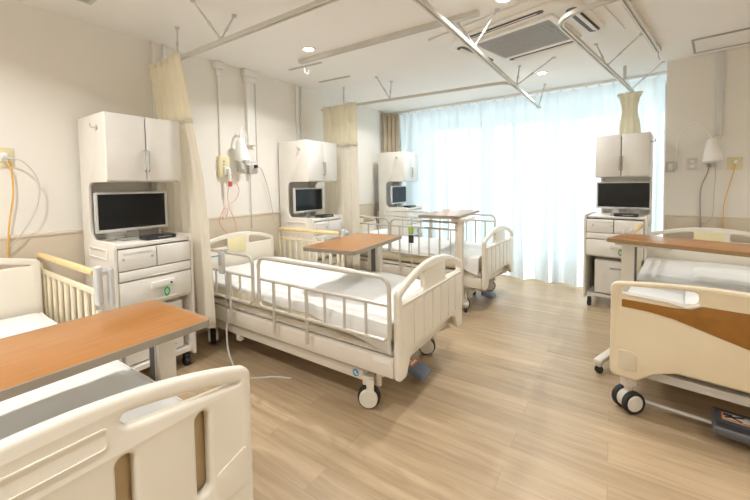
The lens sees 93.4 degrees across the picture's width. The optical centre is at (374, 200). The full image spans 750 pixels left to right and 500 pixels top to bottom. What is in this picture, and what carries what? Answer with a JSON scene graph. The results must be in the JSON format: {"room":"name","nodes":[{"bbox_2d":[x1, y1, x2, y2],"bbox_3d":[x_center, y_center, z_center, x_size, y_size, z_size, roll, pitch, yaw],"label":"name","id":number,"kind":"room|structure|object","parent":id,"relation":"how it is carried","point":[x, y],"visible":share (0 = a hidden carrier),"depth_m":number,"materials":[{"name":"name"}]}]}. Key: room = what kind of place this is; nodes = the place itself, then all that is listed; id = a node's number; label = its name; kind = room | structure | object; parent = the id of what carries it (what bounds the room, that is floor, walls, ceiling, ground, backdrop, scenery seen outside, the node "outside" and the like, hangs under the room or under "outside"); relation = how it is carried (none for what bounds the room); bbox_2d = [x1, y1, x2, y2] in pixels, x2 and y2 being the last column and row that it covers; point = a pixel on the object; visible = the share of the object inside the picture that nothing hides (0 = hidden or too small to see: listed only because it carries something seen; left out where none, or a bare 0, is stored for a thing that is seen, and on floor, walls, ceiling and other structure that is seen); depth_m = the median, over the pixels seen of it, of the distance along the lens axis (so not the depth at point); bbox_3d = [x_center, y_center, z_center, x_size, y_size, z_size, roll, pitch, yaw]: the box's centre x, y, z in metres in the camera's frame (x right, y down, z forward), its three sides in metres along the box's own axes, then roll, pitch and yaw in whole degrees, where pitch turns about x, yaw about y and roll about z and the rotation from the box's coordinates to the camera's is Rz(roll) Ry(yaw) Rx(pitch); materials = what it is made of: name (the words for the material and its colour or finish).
{"room":"hospital room","nodes":[
{"label":"hospital room","id":0,"kind":"room"},
{"bbox_2d":[0,0,399,235],"bbox_3d":[-1.755,-0.042,3.075,0.100,2.510,7.950,1,3,34],"label":"wall","id":1,"kind":"structure","parent":0,"point":[57,70],"depth_m":2.55,"materials":[{"name":"paint"}]},
{"bbox_2d":[0,147,14,166],"bbox_3d":[-2.289,-0.267,2.166,0.019,0.120,0.110,1,3,34],"label":"wall plate","id":2,"kind":"object","parent":1,"relation":"attached to","point":[10,151],"visible":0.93,"depth_m":2.19,"materials":[{"name":"white plastic"}]},
{"bbox_2d":[0,152,13,257],"bbox_3d":[-2.257,0.033,2.184,0.054,0.658,0.033,-2,3,-26],"label":"cord","id":3,"kind":"object","parent":2,"relation":"hanging from","point":[2,153],"visible":0.99,"depth_m":2.18,"materials":[{"name":"orange plastic"}]},
{"bbox_2d":[2,156,39,246],"bbox_3d":[-2.206,0.002,2.217,0.163,0.560,0.033,-3,3,-36],"label":"cord","id":4,"kind":"object","parent":1,"relation":"hanging from","point":[5,158],"visible":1,"depth_m":2.22,"materials":[{"name":"beige plastic"}]},
{"bbox_2d":[150,41,156,118],"bbox_3d":[-1.793,-0.633,2.886,0.030,1.310,0.020,1,3,34],"label":"trim","id":5,"kind":"structure","parent":1,"relation":"attached to","point":[151,42],"depth_m":2.85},
{"bbox_2d":[162,44,165,58],"bbox_3d":[-1.743,-0.637,2.961,0.030,1.310,0.020,1,3,34],"label":"trim","id":6,"kind":"structure","parent":1,"relation":"attached to","point":[163,45],"depth_m":2.92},
{"bbox_2d":[0,204,378,322],"bbox_3d":[-1.686,0.697,3.099,0.008,1.030,7.700,1,3,34],"label":"wainscot","id":7,"kind":"structure","parent":1,"relation":"attached to","point":[69,246],"depth_m":2.48,"materials":[{"name":"plastic"}]},
{"bbox_2d":[0,202,378,239],"bbox_3d":[-1.690,0.178,3.073,0.016,0.022,7.700,1,3,34],"label":"trim","id":8,"kind":"structure","parent":1,"relation":"attached to","point":[263,213],"depth_m":2.44,"materials":[{"name":"beige wood"}]},
{"bbox_2d":[213,60,223,155],"bbox_3d":[-1.472,-0.869,3.351,0.050,0.890,0.090,1,3,34],"label":"trim","id":9,"kind":"structure","parent":1,"relation":"attached to","point":[218,66],"depth_m":3.35,"materials":[{"name":"beige plastic"}]},
{"bbox_2d":[217,156,229,176],"bbox_3d":[-1.442,-0.326,3.385,0.067,0.200,0.110,1,3,34],"label":"box","id":10,"kind":"object","parent":1,"relation":"attached to","point":[223,164],"visible":0.87,"depth_m":3.36,"materials":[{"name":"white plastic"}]},
{"bbox_2d":[219,169,238,233],"bbox_3d":[-1.389,0.024,3.405,0.060,0.662,0.228,1,3,34],"label":"handset","id":11,"kind":"object","parent":1,"relation":"hanging from","point":[229,170],"visible":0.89,"depth_m":3.38,"materials":[{"name":"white plastic"}]},
{"bbox_2d":[235,127,250,163],"bbox_3d":[-1.308,-0.545,3.476,0.147,0.358,0.215,-2,3,-24],"label":"reading lamp","id":12,"kind":"object","parent":1,"relation":"attached to","point":[241,152],"visible":1,"depth_m":3.40,"materials":[{"name":"white plastic"}]},
{"bbox_2d":[237,161,257,173],"bbox_3d":[-1.289,-0.339,3.619,0.060,0.130,0.240,1,3,34],"label":"outlet panel","id":13,"kind":"object","parent":1,"relation":"attached to","point":[252,167],"visible":0.94,"depth_m":3.60,"materials":[{"name":"white plastic"}]},
{"bbox_2d":[240,163,244,169],"bbox_3d":[-1.336,-0.345,3.566,0.012,0.060,0.050,1,3,34],"label":"socket","id":14,"kind":"object","parent":13,"relation":"attached to","point":[242,166],"depth_m":3.56,"materials":[{"name":"white plastic"}]},
{"bbox_2d":[250,174,252,227],"bbox_3d":[-1.275,-0.020,3.647,0.011,0.601,0.031,-2,3,-30],"label":"cord","id":15,"kind":"object","parent":13,"relation":"hanging from","point":[250,174],"visible":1,"depth_m":3.66,"materials":[{"name":"grey plastic"}]},
{"bbox_2d":[258,167,274,224],"bbox_3d":[-1.165,-0.044,3.784,0.020,0.636,0.226,1,3,34],"label":"cord","id":16,"kind":"object","parent":13,"relation":"hanging from","point":[258,167],"visible":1,"depth_m":3.81,"materials":[{"name":"white plastic"}]},
{"bbox_2d":[240,68,257,145],"bbox_3d":[-1.277,-0.949,3.613,0.080,0.760,0.160,1,3,34],"label":"trim","id":17,"kind":"structure","parent":1,"relation":"attached to","point":[249,76],"depth_m":3.59,"materials":[{"name":"beige plastic"}]},
{"bbox_2d":[254,79,258,164],"bbox_3d":[-1.244,-0.854,3.708,0.020,0.960,0.015,1,3,34],"label":"trim","id":18,"kind":"structure","parent":1,"relation":"attached to","point":[255,89],"depth_m":3.70,"materials":[{"name":"beige plastic"}]},
{"bbox_2d":[196,269,369,333],"bbox_3d":[-1.671,1.177,3.116,0.012,0.070,7.700,1,3,34],"label":"baseboard","id":19,"kind":"structure","parent":1,"relation":"attached to","point":[204,329],"depth_m":3.24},
{"bbox_2d":[295,85,299,140],"bbox_3d":[-0.914,-0.706,4.197,0.030,1.310,0.030,1,3,34],"label":"trim","id":20,"kind":"structure","parent":1,"relation":"attached to","point":[296,86],"depth_m":4.17,"materials":[{"name":"beige plastic"}]},
{"bbox_2d":[299,86,302,139],"bbox_3d":[-0.879,-0.709,4.249,0.030,1.310,0.015,1,3,34],"label":"trim","id":21,"kind":"structure","parent":1,"relation":"attached to","point":[300,87],"depth_m":4.23,"materials":[{"name":"beige plastic"}]},
{"bbox_2d":[381,113,398,152],"bbox_3d":[0.264,-0.192,5.767,0.327,2.445,0.038,-2,3,-26],"label":"drape","id":22,"kind":"object","parent":1,"relation":"hanging from","point":[390,121],"visible":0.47,"depth_m":5.72,"materials":[{"name":"brown fabric"}]},
{"bbox_2d":[14,0,749,114],"bbox_3d":[0.685,-1.304,1.367,6.220,0.100,7.950,1,3,34],"label":"ceiling","id":23,"kind":"structure","parent":0,"point":[414,64],"depth_m":2.91,"materials":[{"name":"paint"}]},
{"bbox_2d":[77,0,96,4],"bbox_3d":[-1.792,-1.247,2.146,0.160,0.014,0.160,1,3,34],"label":"ceiling vent","id":24,"kind":"object","parent":23,"relation":"in","point":[90,2],"visible":1,"depth_m":2.21,"materials":[{"name":"grey metal"}]},
{"bbox_2d":[288,62,322,70],"bbox_3d":[-0.693,-1.329,3.496,0.430,0.008,0.035,1,3,30],"label":"ceiling vent","id":25,"kind":"object","parent":23,"relation":"in","point":[317,62],"visible":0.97,"depth_m":3.49,"materials":[{"name":"grey metal"}]},
{"bbox_2d":[301,46,315,51],"bbox_3d":[-0.575,-1.310,3.062,0.128,0.008,0.128,1,3,34],"label":"recessed light","id":26,"kind":"object","parent":23,"relation":"in","point":[305,48],"visible":1,"depth_m":3.06,"materials":[{"name":"white"}]},
{"bbox_2d":[319,76,350,82],"bbox_3d":[-0.456,-1.352,3.938,0.430,0.008,0.035,1,3,30],"label":"ceiling vent","id":27,"kind":"object","parent":23,"relation":"in","point":[344,76],"visible":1,"depth_m":3.93,"materials":[{"name":"grey metal"}]},
{"bbox_2d":[155,0,555,108],"bbox_3d":[0.495,-1.202,2.857,4.274,0.247,1.806,-2,3,-23],"label":"rail","id":28,"kind":"object","parent":23,"relation":"attached to","point":[465,39],"visible":0.88,"depth_m":2.28,"materials":[{"name":"metal"}]},
{"bbox_2d":[148,52,215,328],"bbox_3d":[-1.511,-0.059,2.729,0.650,2.030,0.158,1,3,34],"label":"privacy curtain","id":29,"kind":"object","parent":28,"relation":"hanging from","point":[187,211],"visible":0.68,"depth_m":2.69,"materials":[{"name":"beige fabric"}]},
{"bbox_2d":[298,9,479,73],"bbox_3d":[0.002,-1.243,2.878,1.685,0.142,0.063,1,3,33],"label":"rail","id":30,"kind":"object","parent":23,"relation":"attached to","point":[472,14],"visible":1,"depth_m":2.78,"materials":[{"name":"metal"}]},
{"bbox_2d":[321,76,517,110],"bbox_3d":[0.310,-1.245,3.875,2.323,0.246,0.268,0,3,26],"label":"rail","id":31,"kind":"object","parent":23,"relation":"attached to","point":[502,82],"visible":0.9,"depth_m":3.74,"materials":[{"name":"metal"}]},
{"bbox_2d":[322,102,359,269],"bbox_3d":[-0.430,-0.163,4.320,0.534,2.000,0.071,1,3,32],"label":"privacy curtain","id":32,"kind":"object","parent":31,"relation":"hanging from","point":[341,197],"visible":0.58,"depth_m":4.27,"materials":[{"name":"beige fabric"}]},
{"bbox_2d":[493,0,511,3],"bbox_3d":[0.827,-1.294,2.267,0.128,0.008,0.128,1,3,34],"label":"recessed light","id":33,"kind":"object","parent":23,"relation":"in","point":[495,1],"visible":1,"depth_m":2.30,"materials":[{"name":"white"}]},
{"bbox_2d":[428,0,624,64],"bbox_3d":[1.183,-1.296,2.811,1.000,0.063,1.130,-3,4,-42],"label":"air conditioner","id":34,"kind":"object","parent":23,"relation":"attached to","point":[528,28],"visible":0.84,"depth_m":2.65,"materials":[{"name":"white plastic"}]},
{"bbox_2d":[535,71,547,74],"bbox_3d":[1.804,-1.380,3.824,0.128,0.008,0.128,1,3,34],"label":"recessed light","id":35,"kind":"object","parent":23,"relation":"in","point":[540,72],"visible":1,"depth_m":3.82,"materials":[{"name":"white plastic"}]},
{"bbox_2d":[558,0,664,91],"bbox_3d":[2.051,-1.217,2.103,1.801,0.193,3.647,-1,3,-2],"label":"rail","id":36,"kind":"object","parent":23,"relation":"attached to","point":[562,26],"visible":1,"depth_m":2.61,"materials":[{"name":"metal"}]},
{"bbox_2d":[617,91,642,134],"bbox_3d":[2.880,-0.237,4.018,0.262,1.960,0.104,1,3,34],"label":"privacy curtain","id":37,"kind":"object","parent":36,"relation":"hanging from","point":[629,123],"visible":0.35,"depth_m":3.96,"materials":[{"name":"beige fabric"}]},
{"bbox_2d":[620,0,660,59],"bbox_3d":[1.927,-1.272,2.578,1.658,0.112,0.042,-3,4,-44],"label":"rail","id":38,"kind":"object","parent":23,"relation":"attached to","point":[629,6],"visible":1,"depth_m":2.59,"materials":[{"name":"metal"}]},
{"bbox_2d":[691,27,749,53],"bbox_3d":[3.248,-1.347,2.720,1.200,0.012,0.420,2,4,44],"label":"ceiling access panel","id":39,"kind":"object","parent":23,"relation":"attached to","point":[741,36],"visible":1,"depth_m":2.99,"materials":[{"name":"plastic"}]},
{"bbox_2d":[139,270,749,499],"bbox_3d":[0.792,1.297,1.591,6.220,0.100,8.200,1,3,34],"label":"floor","id":40,"kind":"structure","parent":0,"point":[513,403],"depth_m":1.97,"materials":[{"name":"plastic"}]},
{"bbox_2d":[0,300,209,401],"bbox_3d":[-1.143,0.883,1.190,0.700,0.820,0.970,1,3,34],"label":"table","id":41,"kind":"object","parent":40,"relation":"on","point":[37,358],"visible":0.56,"depth_m":1.20,"materials":[{"name":"brown wood"}]},
{"bbox_2d":[0,252,252,499],"bbox_3d":[-1.527,0.814,1.330,2.200,0.955,1.041,1,3,34],"label":"hospital bed","id":42,"kind":"object","parent":40,"relation":"on","point":[198,447],"visible":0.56,"depth_m":0.88,"materials":[{"name":"plastic"}]},
{"bbox_2d":[0,312,182,439],"bbox_3d":[-1.519,0.770,1.273,1.941,0.115,0.959,1,3,34],"label":"mattress","id":43,"kind":"object","parent":42,"relation":"on","point":[18,413],"visible":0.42,"depth_m":1.30,"materials":[{"name":"white fabric"}]},
{"bbox_2d":[77,111,196,370],"bbox_3d":[-1.693,0.334,2.523,0.527,1.810,0.540,1,3,34],"label":"tall cabinet","id":44,"kind":"object","parent":40,"relation":"on","point":[118,152],"depth_m":2.39,"materials":[{"name":"laminate"}]},
{"bbox_2d":[93,191,167,240],"bbox_3d":[-1.730,0.104,2.532,0.130,0.335,0.456,1,3,34],"label":"television","id":45,"kind":"object","parent":44,"relation":"on","point":[131,212],"visible":0.92,"depth_m":2.50,"materials":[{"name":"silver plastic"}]},
{"bbox_2d":[98,233,187,248],"bbox_3d":[-1.694,0.282,2.545,0.465,0.022,0.456,1,3,34],"label":"shelf","id":46,"kind":"object","parent":44,"relation":"attached to","point":[183,237],"depth_m":2.46,"materials":[{"name":"laminate"}]},
{"bbox_2d":[122,297,183,365],"bbox_3d":[-1.682,0.911,2.572,0.387,0.360,0.385,1,3,34],"label":"mini refrigerator","id":47,"kind":"object","parent":44,"relation":"on","point":[143,355],"visible":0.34,"depth_m":2.42,"materials":[{"name":"white plastic"}]},
{"bbox_2d":[118,260,189,282],"bbox_3d":[-1.493,0.477,2.421,0.020,0.062,0.452,1,3,34],"label":"tray","id":48,"kind":"object","parent":44,"relation":"on","point":[126,276],"depth_m":2.39,"materials":[{"name":"laminate"}]},
{"bbox_2d":[139,232,175,240],"bbox_3d":[-1.555,0.255,2.535,0.112,0.028,0.200,1,3,34],"label":"card reader","id":49,"kind":"object","parent":44,"relation":"on","point":[160,235],"visible":1,"depth_m":2.49,"materials":[{"name":"plastic"}]},
{"bbox_2d":[130,343,191,370],"bbox_3d":[-1.694,1.111,2.592,0.465,0.030,0.456,1,3,34],"label":"shelf","id":50,"kind":"object","parent":44,"relation":"attached to","point":[184,349],"depth_m":2.56,"materials":[{"name":"laminate"}]},
{"bbox_2d":[278,139,342,266],"bbox_3d":[-0.721,0.251,4.018,0.516,1.810,0.540,1,3,34],"label":"tall cabinet","id":51,"kind":"object","parent":40,"relation":"on","point":[306,163],"visible":0.62,"depth_m":3.87,"materials":[{"name":"laminate"}]},
{"bbox_2d":[293,188,322,217],"bbox_3d":[-0.753,0.021,4.024,0.130,0.335,0.456,1,3,34],"label":"television","id":52,"kind":"object","parent":51,"relation":"on","point":[307,200],"visible":0.94,"depth_m":4.00,"materials":[{"name":"grey plastic"}]},
{"bbox_2d":[298,215,340,221],"bbox_3d":[-0.717,0.200,4.037,0.465,0.022,0.456,1,3,34],"label":"shelf","id":53,"kind":"object","parent":51,"relation":"attached to","point":[335,218],"depth_m":3.88,"materials":[{"name":"laminate"}]},
{"bbox_2d":[315,214,332,217],"bbox_3d":[-0.577,0.172,4.026,0.112,0.028,0.200,1,3,34],"label":"card reader","id":54,"kind":"object","parent":51,"relation":"on","point":[321,215],"visible":0.99,"depth_m":3.97,"materials":[{"name":"grey plastic"}]},
{"bbox_2d":[318,256,335,265],"bbox_3d":[-0.705,0.828,4.064,0.387,0.360,0.385,1,3,34],"label":"mini refrigerator","id":55,"kind":"object","parent":51,"relation":"on","point":[333,257],"visible":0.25,"depth_m":4.04,"materials":[{"name":"white plastic"}]},
{"bbox_2d":[314,231,340,240],"bbox_3d":[-0.515,0.395,3.913,0.020,0.062,0.452,1,3,34],"label":"tray","id":56,"kind":"object","parent":51,"relation":"on","point":[325,236],"depth_m":3.86,"materials":[{"name":"laminate"}]},
{"bbox_2d":[208,227,461,408],"bbox_3d":[-0.457,0.750,2.879,2.100,0.910,1.076,1,3,34],"label":"hospital bed","id":57,"kind":"object","parent":40,"relation":"on","point":[418,317],"visible":0.76,"depth_m":2.30,"materials":[{"name":"plastic"}]},
{"bbox_2d":[218,248,291,378],"bbox_3d":[-0.902,0.799,2.499,0.658,0.861,0.169,1,3,29],"label":"remote","id":58,"kind":"object","parent":57,"relation":"hanging from","point":[221,255],"visible":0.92,"depth_m":2.64,"materials":[{"name":"grey plastic"}]},
{"bbox_2d":[212,256,419,356],"bbox_3d":[-0.463,0.698,2.852,1.936,0.247,0.959,1,3,34],"label":"mattress","id":59,"kind":"object","parent":57,"relation":"on","point":[374,289],"visible":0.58,"depth_m":2.52,"materials":[{"name":"white fabric"}]},
{"bbox_2d":[303,233,401,346],"bbox_3d":[-0.138,0.759,2.808,0.700,0.890,0.810,1,3,28],"label":"table","id":60,"kind":"object","parent":40,"relation":"on","point":[354,244],"visible":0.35,"depth_m":2.73,"materials":[{"name":"brown wood"}]},
{"bbox_2d":[378,151,421,236],"bbox_3d":[0.402,0.166,5.502,0.516,1.810,0.540,1,3,34],"label":"tall cabinet","id":61,"kind":"object","parent":40,"relation":"on","point":[394,168],"visible":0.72,"depth_m":5.34,"materials":[{"name":"laminate"}]},
{"bbox_2d":[390,186,406,206],"bbox_3d":[0.370,-0.064,5.508,0.130,0.335,0.456,1,3,34],"label":"television","id":62,"kind":"object","parent":61,"relation":"on","point":[398,195],"visible":0.92,"depth_m":5.49,"materials":[{"name":"grey plastic"}]},
{"bbox_2d":[360,210,512,308],"bbox_3d":[0.561,0.644,4.498,2.070,0.942,1.029,1,3,37],"label":"hospital bed","id":63,"kind":"object","parent":40,"relation":"on","point":[496,259],"visible":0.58,"depth_m":4.02,"materials":[{"name":"plastic"}]},
{"bbox_2d":[409,226,413,271],"bbox_3d":[0.417,0.622,3.976,0.058,0.681,0.056,1,3,37],"label":"remote","id":64,"kind":"object","parent":63,"relation":"hanging from","point":[411,230],"visible":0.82,"depth_m":3.94,"materials":[{"name":"plastic"}]},
{"bbox_2d":[383,236,489,275],"bbox_3d":[0.567,0.621,4.492,1.901,0.200,0.959,1,3,37],"label":"mattress","id":65,"kind":"object","parent":63,"relation":"on","point":[473,251],"visible":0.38,"depth_m":4.08,"materials":[{"name":"white fabric"}]},
{"bbox_2d":[362,229,387,233],"bbox_3d":[-0.016,0.466,4.928,0.356,0.133,0.560,1,3,37],"label":"pillow","id":66,"kind":"object","parent":65,"relation":"on","point":[381,231],"visible":0.26,"depth_m":4.82,"materials":[{"name":"white fabric"}]},
{"bbox_2d":[418,209,479,312],"bbox_3d":[0.887,0.631,4.069,0.580,1.000,0.930,1,3,30],"label":"table","id":67,"kind":"object","parent":40,"relation":"on","point":[460,216],"visible":0.72,"depth_m":3.64,"materials":[{"name":"brown wood"}]},
{"bbox_2d":[583,131,655,304],"bbox_3d":[2.624,0.213,3.780,0.575,1.810,0.611,2,4,42],"label":"tall cabinet","id":68,"kind":"object","parent":40,"relation":"on","point":[621,157],"visible":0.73,"depth_m":3.66,"materials":[{"name":"laminate"}]},
{"bbox_2d":[586,284,610,297],"bbox_3d":[2.648,0.990,3.860,0.491,0.030,0.530,2,4,42],"label":"shelf","id":69,"kind":"object","parent":68,"relation":"attached to","point":[590,290],"depth_m":3.79,"materials":[{"name":"laminate"}]},
{"bbox_2d":[586,232,620,238],"bbox_3d":[2.426,0.367,3.593,0.484,0.062,0.020,2,4,42],"label":"tray","id":70,"kind":"object","parent":68,"relation":"on","point":[604,235],"depth_m":3.66,"materials":[{"name":"laminate"}]},
{"bbox_2d":[594,257,620,293],"bbox_3d":[2.602,0.794,3.777,0.385,0.360,0.387,2,4,42],"label":"mini refrigerator","id":71,"kind":"object","parent":68,"relation":"on","point":[607,271],"visible":0.38,"depth_m":3.70,"materials":[{"name":"white plastic"}]},
{"bbox_2d":[587,212,646,219],"bbox_3d":[2.626,0.162,3.810,0.491,0.022,0.530,2,4,42],"label":"shelf","id":72,"kind":"object","parent":68,"relation":"attached to","point":[590,215],"depth_m":3.75,"materials":[{"name":"laminate"}]},
{"bbox_2d":[596,181,651,214],"bbox_3d":[2.626,-0.025,3.745,0.483,0.355,0.138,2,4,42],"label":"television","id":73,"kind":"object","parent":68,"relation":"on","point":[622,196],"visible":0.87,"depth_m":3.73,"materials":[{"name":"grey plastic"}]},
{"bbox_2d":[614,213,638,216],"bbox_3d":[2.566,0.146,3.612,0.200,0.028,0.113,2,4,42],"label":"card reader","id":74,"kind":"object","parent":68,"relation":"on","point":[615,214],"visible":1,"depth_m":3.58,"materials":[{"name":"grey plastic"}]},
{"bbox_2d":[593,234,749,372],"bbox_3d":[2.064,0.745,2.312,0.740,0.900,0.990,-3,3,-36],"label":"table","id":75,"kind":"object","parent":40,"relation":"on","point":[630,243],"visible":0.53,"depth_m":2.49,"materials":[{"name":"brown wood"}]},
{"bbox_2d":[610,222,749,444],"bbox_3d":[2.401,0.709,2.490,1.122,0.945,2.082,2,4,42],"label":"hospital bed","id":76,"kind":"object","parent":40,"relation":"on","point":[702,347],"visible":0.74,"depth_m":1.87,"materials":[{"name":"plastic"}]},
{"bbox_2d":[628,257,749,304],"bbox_3d":[2.403,0.656,2.490,0.959,0.118,1.901,2,4,42],"label":"mattress","id":77,"kind":"object","parent":76,"relation":"on","point":[656,270],"visible":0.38,"depth_m":2.83,"materials":[{"name":"white fabric"}]},
{"bbox_2d":[685,267,749,304],"bbox_3d":[2.490,0.576,2.375,0.600,0.042,1.250,2,4,42],"label":"folded blanket","id":78,"kind":"object","parent":77,"relation":"on","point":[719,278],"visible":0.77,"depth_m":2.49,"materials":[{"name":"white fabric"}]},
{"bbox_2d":[399,80,666,204],"bbox_3d":[1.989,-0.198,5.297,4.000,2.510,0.120,1,3,34],"label":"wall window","id":79,"kind":"structure","parent":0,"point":[666,80],"depth_m":6.21,"materials":[{"name":"paint"}]},
{"bbox_2d":[663,84,666,223],"bbox_3d":[2.013,-0.271,5.265,3.575,2.299,0.080,1,3,34],"label":"trim","id":80,"kind":"structure","parent":79,"relation":"attached to","point":[666,84],"depth_m":4.23,"materials":[{"name":"metal"}]},
{"bbox_2d":[663,46,749,236],"bbox_3d":[4.095,-0.129,3.149,2.413,2.510,1.405,1,3,34],"label":"wall","id":81,"kind":"structure","parent":0,"point":[691,82],"depth_m":3.36,"materials":[{"name":"paint"}]},
{"bbox_2d":[393,71,666,113],"bbox_3d":[1.745,-1.415,4.850,3.500,0.030,0.070,1,3,35],"label":"rail","id":82,"kind":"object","parent":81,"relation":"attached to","point":[656,74],"depth_m":4.54,"materials":[{"name":"white metal"}]},
{"bbox_2d":[399,102,480,242],"bbox_3d":[0.976,-0.196,5.459,1.399,2.470,0.137,1,3,35],"label":"sheer curtain","id":83,"kind":"object","parent":82,"relation":"hanging from","point":[446,141],"visible":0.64,"depth_m":5.36,"materials":[{"name":"white fabric"}]},
{"bbox_2d":[481,75,665,286],"bbox_3d":[2.348,-0.170,4.484,2.058,2.470,0.138,1,3,35],"label":"sheer curtain","id":84,"kind":"object","parent":82,"relation":"hanging from","point":[538,179],"visible":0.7,"depth_m":4.55,"materials":[{"name":"white fabric"}]},
{"bbox_2d":[666,161,674,172],"bbox_3d":[2.962,-0.339,3.544,0.075,0.110,0.016,2,4,44],"label":"wall plate","id":85,"kind":"object","parent":81,"relation":"attached to","point":[669,165],"visible":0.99,"depth_m":3.54,"materials":[{"name":"white plastic"}]},
{"bbox_2d":[687,158,696,169],"bbox_3d":[3.079,-0.358,3.433,0.075,0.110,0.013,2,4,44],"label":"wall plate","id":86,"kind":"object","parent":81,"relation":"attached to","point":[691,162],"visible":1,"depth_m":3.43,"materials":[{"name":"white plastic"}]},
{"bbox_2d":[673,122,723,169],"bbox_3d":[3.046,-0.523,3.341,0.147,0.438,0.367,-3,3,-40],"label":"reading lamp","id":87,"kind":"object","parent":81,"relation":"attached to","point":[712,152],"visible":1,"depth_m":3.25,"materials":[{"name":"white plastic"}]},
{"bbox_2d":[699,163,710,226],"bbox_3d":[3.135,0.139,3.368,0.074,0.983,0.035,1,3,34],"label":"cord","id":88,"kind":"object","parent":81,"relation":"hanging from","point":[708,164],"visible":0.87,"depth_m":3.38,"materials":[{"name":"plastic"}]},
{"bbox_2d":[664,216,749,242],"bbox_3d":[3.785,0.662,2.818,2.308,0.970,0.008,2,4,44],"label":"wainscot","id":89,"kind":"structure","parent":81,"relation":"attached to","point":[671,222],"depth_m":3.38,"materials":[{"name":"plastic"}]},
{"bbox_2d":[697,163,716,226],"bbox_3d":[3.147,0.088,3.368,0.039,0.883,0.142,-3,3,-37],"label":"cord","id":90,"kind":"object","parent":81,"relation":"hanging from","point":[714,164],"visible":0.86,"depth_m":3.30,"materials":[{"name":"grey plastic"}]},
{"bbox_2d":[665,214,749,219],"bbox_3d":[3.775,0.172,2.796,2.300,0.018,0.012,2,4,44],"label":"trim","id":91,"kind":"structure","parent":81,"relation":"attached to","point":[747,218],"depth_m":3.36,"materials":[{"name":"beige wood"}]},
{"bbox_2d":[703,161,720,169],"bbox_3d":[3.180,-0.332,3.337,0.120,0.082,0.013,2,4,44],"label":"wall plate","id":92,"kind":"object","parent":81,"relation":"attached to","point":[705,167],"visible":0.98,"depth_m":3.33,"materials":[{"name":"white plastic"}]},
{"bbox_2d":[715,50,724,135],"bbox_3d":[3.195,-0.993,3.275,0.050,0.770,0.025,2,4,44],"label":"conduit","id":93,"kind":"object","parent":81,"relation":"attached to","point":[721,54],"depth_m":3.27,"materials":[{"name":"beige plastic"}]},
{"bbox_2d":[727,157,742,169],"bbox_3d":[3.286,-0.341,3.228,0.100,0.115,0.022,2,4,44],"label":"wall plate","id":94,"kind":"object","parent":81,"relation":"attached to","point":[730,166],"visible":1,"depth_m":3.23,"materials":[{"name":"yellow plastic"}]},
{"bbox_2d":[723,160,737,228],"bbox_3d":[3.256,-0.020,3.244,0.086,0.708,0.038,1,3,34],"label":"cord","id":95,"kind":"object","parent":94,"relation":"hanging from","point":[735,162],"visible":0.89,"depth_m":3.24,"materials":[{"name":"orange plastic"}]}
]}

